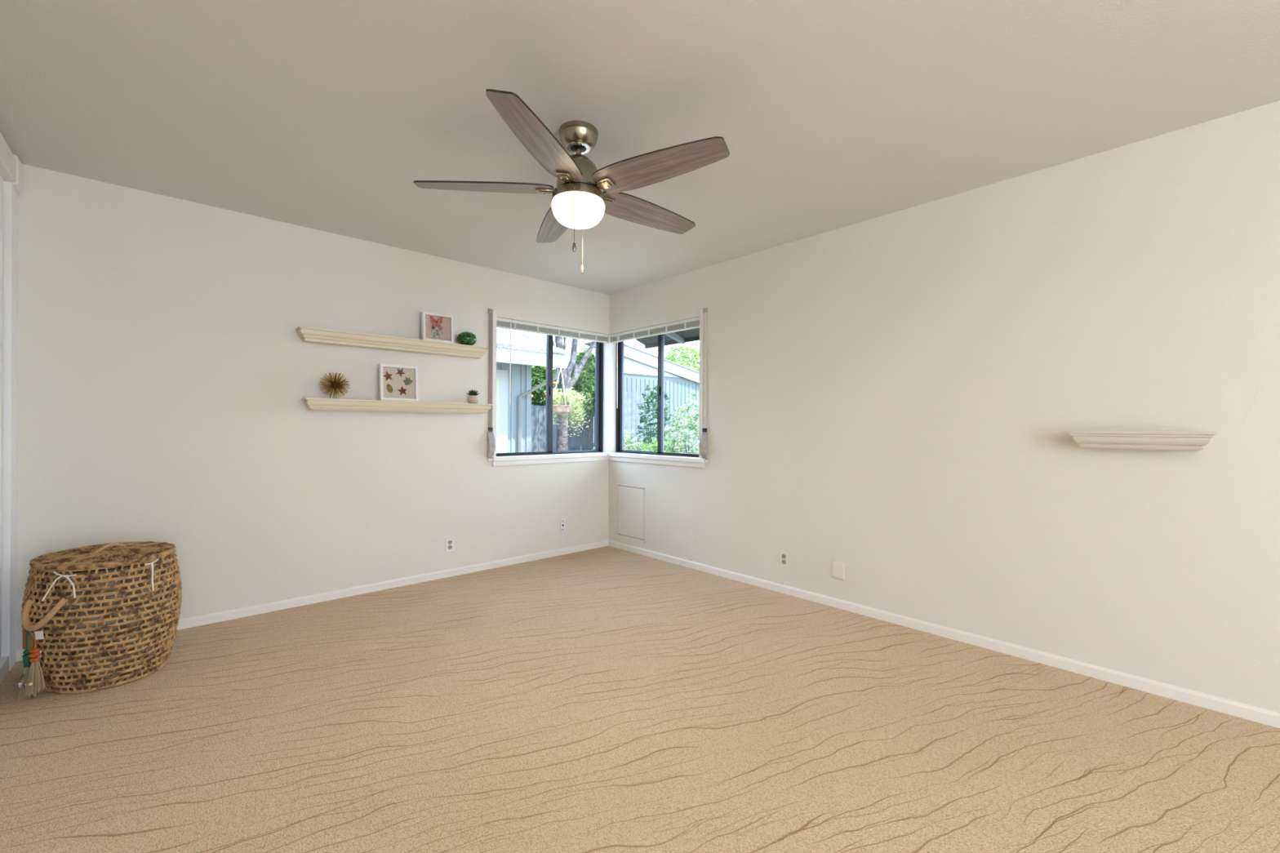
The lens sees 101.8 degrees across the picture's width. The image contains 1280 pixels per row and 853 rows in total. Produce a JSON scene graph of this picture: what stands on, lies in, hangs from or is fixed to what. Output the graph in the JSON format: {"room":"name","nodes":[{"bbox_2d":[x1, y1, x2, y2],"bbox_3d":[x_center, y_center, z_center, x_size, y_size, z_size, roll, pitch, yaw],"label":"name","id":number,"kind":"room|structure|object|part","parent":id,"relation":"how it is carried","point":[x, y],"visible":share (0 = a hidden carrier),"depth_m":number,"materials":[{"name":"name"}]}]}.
{"room":"empty bedroom","nodes":[
{"label":"empty bedroom","id":0,"kind":"room"},
{"bbox_2d":[16,163,609,649],"bbox_3d":[-1.787,-0.067,3.795,4.170,2.440,0.130,0,0,-43],"label":"wall","id":1,"kind":"structure","parent":0,"point":[165,371],"depth_m":3.17,"materials":[{"name":"beige paint"}]},
{"bbox_2d":[0,656,8,684],"bbox_3d":[-1.883,1.115,1.218,0.070,0.075,3.255,0,0,-43],"label":"baseboard","id":2,"kind":"structure","parent":1,"relation":"attached to","point":[4,661],"depth_m":2.38,"materials":[{"name":"white"}]},
{"bbox_2d":[15,539,608,662],"bbox_3d":[-1.685,1.126,3.796,3.728,0.056,0.012,0,0,-43],"label":"baseboard","id":3,"kind":"structure","parent":1,"relation":"attached to","point":[211,618],"depth_m":3.57,"materials":[{"name":"white paint"}]},
{"bbox_2d":[295,325,488,359],"bbox_3d":[-1.694,-0.582,3.702,1.257,0.082,0.130,0,0,-43],"label":"wall shelf","id":4,"kind":"object","parent":1,"relation":"attached to","point":[308,335],"visible":1,"depth_m":3.60,"materials":[{"name":"beige paint"}]},
{"bbox_2d":[421,311,453,343],"bbox_3d":[-1.498,-0.729,3.856,0.226,0.214,0.047,0,0,-43],"label":"frame","id":5,"kind":"object","parent":4,"relation":"on","point":[438,327],"visible":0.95,"depth_m":3.85,"materials":[{"name":"white wood"}]},
{"bbox_2d":[457,331,476,345],"bbox_3d":[-1.335,-0.675,4.014,0.144,0.107,0.150,0,0,-43],"label":"round ornament","id":6,"kind":"object","parent":4,"relation":"on","point":[463,338],"visible":0.94,"depth_m":3.96,"materials":[{"name":"green ceramic"}]},
{"bbox_2d":[302,397,492,413],"bbox_3d":[-1.670,-0.142,3.726,1.257,0.072,0.130,0,0,-43],"label":"wall shelf","id":7,"kind":"object","parent":1,"relation":"attached to","point":[327,404],"visible":1,"depth_m":3.61,"materials":[{"name":"beige paint"}]},
{"bbox_2d":[319,372,350,398],"bbox_3d":[-2.002,-0.270,3.413,0.179,0.173,0.174,0,0,-43],"label":"ornament","id":8,"kind":"object","parent":7,"relation":"on","point":[335,385],"visible":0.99,"depth_m":3.39,"materials":[{"name":"plant"}]},
{"bbox_2d":[378,364,418,401],"bbox_3d":[-1.702,-0.306,3.675,0.252,0.254,0.050,0,0,-43],"label":"frame","id":9,"kind":"object","parent":7,"relation":"on","point":[397,382],"visible":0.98,"depth_m":3.67,"materials":[{"name":"white wood"}]},
{"bbox_2d":[466,389,479,403],"bbox_3d":[-1.296,-0.233,4.048,0.096,0.110,0.098,0,0,-43],"label":"succulent","id":10,"kind":"object","parent":7,"relation":"on","point":[473,397],"visible":0.98,"depth_m":4.02,"materials":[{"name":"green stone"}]},
{"bbox_2d":[466,395,479,403],"bbox_3d":[-1.297,-0.209,4.047,0.090,0.062,0.090,0,0,-43],"label":"pot","id":11,"kind":"object","parent":7,"relation":"on","point":[471,398],"depth_m":4.02,"materials":[{"name":"beige ceramic"}]},
{"bbox_2d":[444,537,454,552],"bbox_3d":[-1.462,0.909,4.002,0.070,0.114,0.009,0,0,-43],"label":"electrical outlet","id":12,"kind":"object","parent":1,"relation":"attached to","point":[450,541],"visible":1,"depth_m":4.00,"materials":[{"name":"white plastic"}]},
{"bbox_2d":[486,308,495,461],"bbox_3d":[-1.202,-0.339,4.206,0.052,1.234,0.055,0,0,-43],"label":"strap","id":13,"kind":"object","parent":1,"relation":"attached to","point":[491,442],"visible":1,"depth_m":4.21,"materials":[{"name":"beige fabric"}]},
{"bbox_2d":[491,310,496,457],"bbox_3d":[-1.217,-0.345,4.275,0.033,1.200,0.092,0,0,-43],"label":"window frame","id":14,"kind":"structure","parent":1,"relation":"attached to","point":[494,314],"depth_m":4.24,"materials":[{"name":"white paint"}]},
{"bbox_2d":[496,334,603,456],"bbox_3d":[-0.812,-0.324,4.731,1.184,1.151,0.057,0,0,-43],"label":"window","id":15,"kind":"structure","parent":1,"relation":"in","point":[598,346],"depth_m":4.83,"materials":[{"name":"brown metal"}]},
{"bbox_3d":[-1.018,-0.320,4.535,0.595,1.127,0.018,0,0,-43],"label":"sash","id":16,"kind":"part","parent":15,"relation":"part of","materials":[{"name":"clear glass"}]},
{"bbox_2d":[496,317,608,405],"bbox_3d":[-0.752,-0.536,4.670,1.176,0.720,0.042,0,0,-43],"label":"window blind","id":17,"kind":"object","parent":15,"relation":"attached to","point":[504,323],"visible":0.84,"depth_m":4.58,"materials":[{"name":"white plastic"}]},
{"bbox_3d":[-0.754,-0.820,4.674,1.168,0.012,0.027,0,0,-43],"label":"rail","id":18,"kind":"part","parent":17,"relation":"part of","materials":[{"name":"white plastic"}]},
{"bbox_3d":[-0.624,-0.319,4.921,0.604,1.127,0.018,0,0,-43],"label":"sash","id":19,"kind":"part","parent":15,"relation":"part of","materials":[{"name":"clear glass"}]},
{"bbox_2d":[492,456,608,466],"bbox_3d":[-0.749,0.304,4.650,1.223,0.038,0.016,0,0,-43],"label":"apron","id":20,"kind":"object","parent":1,"relation":"attached to","point":[597,458],"visible":0.93,"depth_m":4.58,"materials":[{"name":"white paint"}]},
{"bbox_2d":[492,452,611,461],"bbox_3d":[-0.765,0.269,4.680,1.246,0.033,0.110,0,0,-43],"label":"sill","id":21,"kind":"structure","parent":1,"relation":"attached to","point":[595,454],"depth_m":4.58,"materials":[{"name":"white wood"}]},
{"bbox_2d":[560,518,564,532],"bbox_3d":[-0.698,0.893,4.702,0.048,0.120,0.011,0,0,-43],"label":"cable wall plate","id":22,"kind":"object","parent":1,"relation":"attached to","point":[562,520],"visible":1,"depth_m":4.70,"materials":[{"name":"white plastic"}]},
{"bbox_2d":[602,333,616,453],"bbox_3d":[-0.298,-0.312,5.152,0.142,1.171,0.142,0,0,-43],"label":"post","id":23,"kind":"object","parent":1,"relation":"attached to","point":[609,348],"visible":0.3,"depth_m":5.08,"materials":[{"name":"white"}]},
{"bbox_2d":[0,546,1279,852],"bbox_3d":[0.810,1.223,0.958,4.170,0.120,7.830,0,0,-43],"label":"floor","id":24,"kind":"structure","parent":0,"point":[606,699],"depth_m":1.91,"materials":[{"name":"carpet"}]},
{"bbox_2d":[17,541,182,700],"bbox_3d":[-2.498,0.854,2.439,0.589,0.593,0.524,0,0,44],"label":"woven basket","id":25,"kind":"object","parent":24,"relation":"on","point":[97,617],"visible":1,"depth_m":2.25,"materials":[{"name":"brown wicker"}]},
{"bbox_3d":[-2.511,0.789,2.186,0.196,0.138,0.051,0,0,7],"label":"rope handle","id":26,"kind":"part","parent":25,"relation":"part of","materials":[{"name":"brown"}]},
{"bbox_3d":[-2.498,0.596,2.441,0.546,0.032,0.467,0,0,22],"label":"lid","id":27,"kind":"part","parent":25,"relation":"part of","materials":[{"name":"brown wicker"}]},
{"bbox_3d":[-2.523,0.579,2.478,0.015,0.044,0.165,0,0,-2],"label":"lid handle","id":28,"kind":"part","parent":25,"relation":"part of","materials":[{"name":"brown wicker"}]},
{"bbox_2d":[0,0,1279,294],"bbox_3d":[0.820,-1.327,0.958,4.170,0.100,7.830,0,0,-43],"label":"ceiling","id":29,"kind":"structure","parent":0,"point":[323,115],"depth_m":2.03,"materials":[{"name":"white paint"}]},
{"bbox_2d":[413,88,729,273],"bbox_3d":[-0.227,-0.989,2.283,1.285,0.583,1.325,0,0,-43],"label":"ceiling fan","id":30,"kind":"object","parent":29,"relation":"hanging from","point":[578,201],"visible":1,"depth_m":2.16,"materials":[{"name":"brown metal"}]},
{"bbox_3d":[-0.664,-1.028,2.231,0.585,0.007,0.167,0,12,-4],"label":"blade","id":31,"kind":"part","parent":30,"relation":"part of","materials":[{"name":"brown wood"}]},
{"bbox_3d":[-0.362,-1.027,1.874,0.167,0.007,0.585,13,3,14],"label":"blade","id":32,"kind":"part","parent":30,"relation":"part of","materials":[{"name":"brown wood"}]},
{"bbox_3d":[-0.418,-1.027,2.628,0.167,0.007,0.585,-13,5,-21],"label":"blade","id":33,"kind":"part","parent":30,"relation":"part of","materials":[{"name":"brown wood"}]},
{"bbox_3d":[-0.271,-0.741,2.146,0.016,0.038,0.015,0,0,-43],"label":"pull knob","id":34,"kind":"part","parent":30,"relation":"part of","materials":[{"name":"silver metal"}]},
{"bbox_3d":[-0.271,-0.878,2.149,0.005,0.239,0.013,0,0,1],"label":"pull chain","id":35,"kind":"part","parent":30,"relation":"part of","materials":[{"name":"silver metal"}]},
{"bbox_3d":[-0.268,-0.925,2.260,0.231,0.098,0.231,0,0,-43],"label":"lamp shade","id":36,"kind":"part","parent":30,"relation":"part of","materials":[{"name":"white glass"}]},
{"bbox_3d":[-0.262,-0.868,2.372,0.006,0.261,0.014,0,0,4],"label":"pull chain","id":37,"kind":"part","parent":30,"relation":"part of","materials":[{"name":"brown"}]},
{"bbox_3d":[-0.263,-0.718,2.375,0.016,0.040,0.015,0,0,-43],"label":"pull knob","id":38,"kind":"part","parent":30,"relation":"part of","materials":[{"name":"white"}]},
{"bbox_3d":[0.036,-1.025,2.517,0.585,0.007,0.167,0,-12,-40],"label":"blade","id":39,"kind":"part","parent":30,"relation":"part of","materials":[{"name":"brown wood"}]},
{"bbox_3d":[0.070,-1.025,2.051,0.585,0.007,0.167,0,-12,32],"label":"blade","id":40,"kind":"part","parent":30,"relation":"part of","materials":[{"name":"brown wood"}]},
{"bbox_2d":[608,100,1279,712],"bbox_3d":[2.348,-0.051,2.276,0.130,2.440,7.700,0,0,-43],"label":"wall","id":41,"kind":"structure","parent":0,"point":[895,398],"depth_m":2.60,"materials":[{"name":"beige paint"}]},
{"bbox_2d":[617,484,644,543],"bbox_3d":[-0.087,0.800,4.819,0.008,0.500,0.384,0,0,-43],"label":"access panel","id":42,"kind":"object","parent":41,"relation":"attached to","point":[630,499],"visible":1,"depth_m":4.81,"materials":[{"name":"beige paint"}]},
{"bbox_2d":[608,460,693,561],"bbox_3d":[0.065,0.717,4.663,0.003,0.774,1.098,0,0,-43],"label":"wall panel","id":43,"kind":"object","parent":41,"relation":"attached to","point":[668,489],"visible":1,"depth_m":4.53,"materials":[{"name":"beige paint"}]},
{"bbox_2d":[608,452,705,462],"bbox_3d":[0.139,0.272,4.623,0.110,0.033,1.195,0,0,-43],"label":"sill","id":44,"kind":"structure","parent":41,"relation":"attached to","point":[686,459],"depth_m":4.53,"materials":[{"name":"white wood"}]},
{"bbox_2d":[608,456,704,467],"bbox_3d":[0.106,0.308,4.610,0.016,0.040,1.199,0,0,-43],"label":"apron","id":45,"kind":"object","parent":41,"relation":"attached to","point":[611,458],"visible":0.93,"depth_m":4.53,"materials":[{"name":"white paint"}]},
{"bbox_2d":[615,333,698,457],"bbox_3d":[0.179,-0.320,4.688,0.057,1.151,1.184,0,0,-43],"label":"window","id":46,"kind":"structure","parent":41,"relation":"in","point":[660,388],"depth_m":4.69,"materials":[{"name":"brown metal"}]},
{"bbox_3d":[0.007,-0.317,4.894,0.018,1.127,0.604,0,0,-43],"label":"sash","id":47,"kind":"part","parent":46,"relation":"part of","materials":[{"name":"clear glass"}]},
{"bbox_2d":[610,316,699,408],"bbox_3d":[0.107,-0.533,4.641,0.042,0.720,1.154,0,0,-43],"label":"window blind","id":48,"kind":"object","parent":46,"relation":"attached to","point":[691,323],"visible":0.87,"depth_m":4.61,"materials":[{"name":"white plastic"}]},
{"bbox_3d":[0.112,-0.817,4.644,0.027,0.012,1.146,0,0,-43],"label":"rail","id":49,"kind":"part","parent":48,"relation":"part of","materials":[{"name":"white plastic"}]},
{"bbox_3d":[0.367,-0.315,4.475,0.018,1.127,0.595,0,0,-43],"label":"sash","id":50,"kind":"part","parent":46,"relation":"part of","materials":[{"name":"grey metal"}]},
{"bbox_2d":[635,327,699,348],"bbox_3d":[2.098,-1.020,3.129,0.650,0.345,6.700,0,0,-43],"label":"overhang","id":51,"kind":"object","parent":41,"relation":"attached to","point":[691,335],"visible":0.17,"depth_m":5.33,"materials":[{"name":"grey wood"}]},
{"bbox_2d":[698,309,703,458],"bbox_3d":[0.524,-0.338,4.220,0.092,1.200,0.033,0,0,-43],"label":"window frame","id":52,"kind":"structure","parent":41,"relation":"attached to","point":[701,313],"depth_m":4.18,"materials":[{"name":"white paint"}]},
{"bbox_2d":[698,307,707,462],"bbox_3d":[0.507,-0.332,4.147,0.055,1.234,0.052,0,0,-43],"label":"strap","id":53,"kind":"object","parent":41,"relation":"attached to","point":[703,444],"visible":1,"depth_m":4.15,"materials":[{"name":"white fabric"}]},
{"bbox_2d":[779,550,788,568],"bbox_3d":[1.006,0.926,3.632,0.009,0.114,0.070,0,0,-43],"label":"electrical outlet","id":54,"kind":"object","parent":41,"relation":"attached to","point":[784,555],"visible":1,"depth_m":3.63,"materials":[{"name":"white plastic"}]},
{"bbox_2d":[831,560,844,579],"bbox_3d":[1.271,0.922,3.336,0.018,0.108,0.076,0,0,-43],"label":"blank wall plate","id":55,"kind":"object","parent":41,"relation":"attached to","point":[837,572],"visible":1,"depth_m":3.33,"materials":[{"name":"beige plastic"}]},
{"bbox_3d":[1.265,0.922,3.330,0.002,0.092,0.058,0,0,-43],"label":"plate","id":56,"kind":"part","parent":55,"relation":"part of","materials":[{"name":"beige plastic"}]},
{"bbox_2d":[608,539,1279,728],"bbox_3d":[2.257,1.141,2.264,0.012,0.056,7.600,0,0,-43],"label":"baseboard","id":57,"kind":"structure","parent":41,"relation":"attached to","point":[1247,712],"depth_m":2.65,"materials":[{"name":"white paint"}]},
{"bbox_2d":[1067,431,1216,450],"bbox_3d":[2.175,0.060,2.272,0.130,0.078,0.458,0,0,-43],"label":"wall shelf","id":58,"kind":"object","parent":41,"relation":"attached to","point":[1140,440],"visible":1,"depth_m":2.23,"materials":[{"name":"beige paint"}]},
{"bbox_3d":[-0.600,-0.062,-0.361,0.300,2.440,7.600,0,0,-43],"label":"wall","id":59,"kind":"structure","parent":0,"visible":0},
{"bbox_2d":[0,181,17,671],"bbox_3d":[-3.013,0.001,2.485,0.032,2.295,0.144,0,0,-43],"label":"door frame","id":60,"kind":"structure","parent":59,"relation":"attached to","point":[10,226],"depth_m":2.44,"materials":[{"name":"white wood"}]},
{"bbox_2d":[0,175,3,657],"bbox_3d":[-2.403,-0.039,1.776,0.043,2.220,1.687,0,0,-43],"label":"door","id":61,"kind":"structure","parent":60,"relation":"in","point":[1,178],"depth_m":2.40,"materials":[{"name":"beige paint"}]},
{"bbox_2d":[0,131,23,193],"bbox_3d":[-1.901,-1.206,1.291,0.050,0.147,3.400,0,0,-43],"label":"valance","id":62,"kind":"object","parent":59,"relation":"attached to","point":[7,160],"depth_m":2.39,"materials":[{"name":"white paint"}]},
{"label":"outside","id":63,"kind":"structure","parent":0,"visible":0},
{"bbox_3d":[-1.142,1.406,18.552,35.000,0.200,39.000,0,0,-43],"label":"ground","id":64,"kind":"structure","parent":63,"visible":0},
{"bbox_2d":[496,328,568,456],"bbox_3d":[-6.156,-0.358,8.478,8.380,3.290,5.260,0,0,-43],"label":"house","id":65,"kind":"structure","parent":64,"relation":"on","point":[513,421],"depth_m":9.31,"materials":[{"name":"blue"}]},
{"bbox_3d":[-2.731,0.000,8.892,0.690,1.700,0.007,0,0,-43],"label":"door","id":66,"kind":"part","parent":65,"relation":"part of","materials":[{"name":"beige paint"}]},
{"bbox_3d":[-2.718,0.150,8.933,0.965,2.300,0.040,0,0,-43],"label":"door","id":67,"kind":"part","parent":65,"relation":"part of","materials":[{"name":"grey"}]},
{"bbox_2d":[543,364,591,435],"bbox_3d":[-1.290,-0.460,9.415,0.944,1.290,0.690,0,0,-43],"label":"hanging planter","id":68,"kind":"object","parent":65,"relation":"hanging from","point":[558,410],"visible":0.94,"depth_m":9.28,"materials":[{"name":"ceramic"}]},
{"bbox_2d":[552,405,573,414],"bbox_3d":[-1.411,-0.288,9.289,0.430,0.165,0.430,0,0,-43],"label":"bowl","id":69,"kind":"object","parent":68,"relation":"on","point":[558,410],"depth_m":9.14,"materials":[{"name":"ceramic"}]},
{"bbox_2d":[531,365,559,405],"bbox_3d":[-2.674,-0.294,13.609,1.530,3.194,1.303,0,0,-43],"label":"citrus tree","id":70,"kind":"object","parent":64,"relation":"on","point":[538,373],"visible":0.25,"depth_m":13.27,"materials":[{"name":"green plant"}]},
{"bbox_2d":[531,404,593,453],"bbox_3d":[-2.396,0.389,12.676,3.300,1.824,0.060,0,0,-43],"label":"fence","id":71,"kind":"object","parent":64,"relation":"on","point":[575,442],"visible":0.2,"depth_m":12.93,"materials":[{"name":"grey wood"}]},
{"bbox_2d":[552,336,595,451],"bbox_3d":[-1.434,-1.414,11.020,4.611,5.438,3.132,0,0,-43],"label":"tree","id":72,"kind":"object","parent":64,"relation":"on","point":[562,433],"visible":0.02,"depth_m":10.33,"materials":[{"name":"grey plant"}]},
{"bbox_2d":[570,347,595,449],"bbox_3d":[-1.325,-0.344,12.829,1.089,3.300,0.827,0,0,-43],"label":"leafy tree","id":73,"kind":"object","parent":64,"relation":"on","point":[585,383],"visible":0.49,"depth_m":12.61,"materials":[{"name":"green plant"}]},
{"bbox_3d":[-1.248,0.120,12.914,0.188,2.372,0.035,0,0,-43],"label":"stem","id":74,"kind":"part","parent":73,"relation":"part of","materials":[{"name":"plant"}]},
{"bbox_2d":[619,430,643,453],"bbox_3d":[-0.252,0.677,9.621,0.819,1.274,0.907,0,0,-43],"label":"flowering shrub","id":75,"kind":"object","parent":64,"relation":"on","point":[628,437],"visible":0.16,"depth_m":9.52,"materials":[{"name":"green plant"}]},
{"bbox_2d":[623,391,652,450],"bbox_3d":[-0.160,0.215,12.827,1.300,2.188,0.060,0,0,-43],"label":"fence","id":76,"kind":"object","parent":64,"relation":"on","point":[631,411],"visible":0.31,"depth_m":12.81,"materials":[{"name":"white wood"}]},
{"bbox_2d":[584,341,699,453],"bbox_3d":[1.195,-0.415,15.125,6.200,3.460,1.060,0,0,-43],"label":"building","id":77,"kind":"structure","parent":64,"relation":"on","point":[640,366],"depth_m":14.05,"materials":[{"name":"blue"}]},
{"bbox_3d":[0.308,-1.587,13.745,2.180,0.496,0.030,0,0,-43],"label":"gable panel","id":78,"kind":"part","parent":77,"relation":"part of","materials":[{"name":"grey"}]},
{"bbox_2d":[635,385,673,451],"bbox_3d":[0.287,0.194,10.716,0.758,2.239,0.767,0,0,-15],"label":"climbing shrub","id":79,"kind":"object","parent":64,"relation":"on","point":[653,395],"visible":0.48,"depth_m":10.61,"materials":[{"name":"green plant"}]},
{"bbox_2d":[641,438,680,455],"bbox_3d":[0.408,0.743,8.984,1.031,1.149,0.804,0,0,-43],"label":"shrub","id":80,"kind":"object","parent":64,"relation":"on","point":[651,446],"visible":0.06,"depth_m":8.87,"materials":[{"name":"green plant"}]},
{"bbox_2d":[663,390,699,453],"bbox_3d":[0.855,0.377,7.996,1.182,1.884,0.984,0,0,-43],"label":"flowering shrub","id":81,"kind":"object","parent":64,"relation":"on","point":[679,444],"visible":0.34,"depth_m":7.86,"materials":[{"name":"green plant"}]},
{"bbox_2d":[664,342,699,371],"bbox_3d":[3.033,-2.172,33.116,5.291,6.996,2.475,0,0,-43],"label":"tree","id":82,"kind":"object","parent":64,"relation":"on","point":[695,357],"visible":0.29,"depth_m":32.43,"materials":[{"name":"green plant"}]}
]}

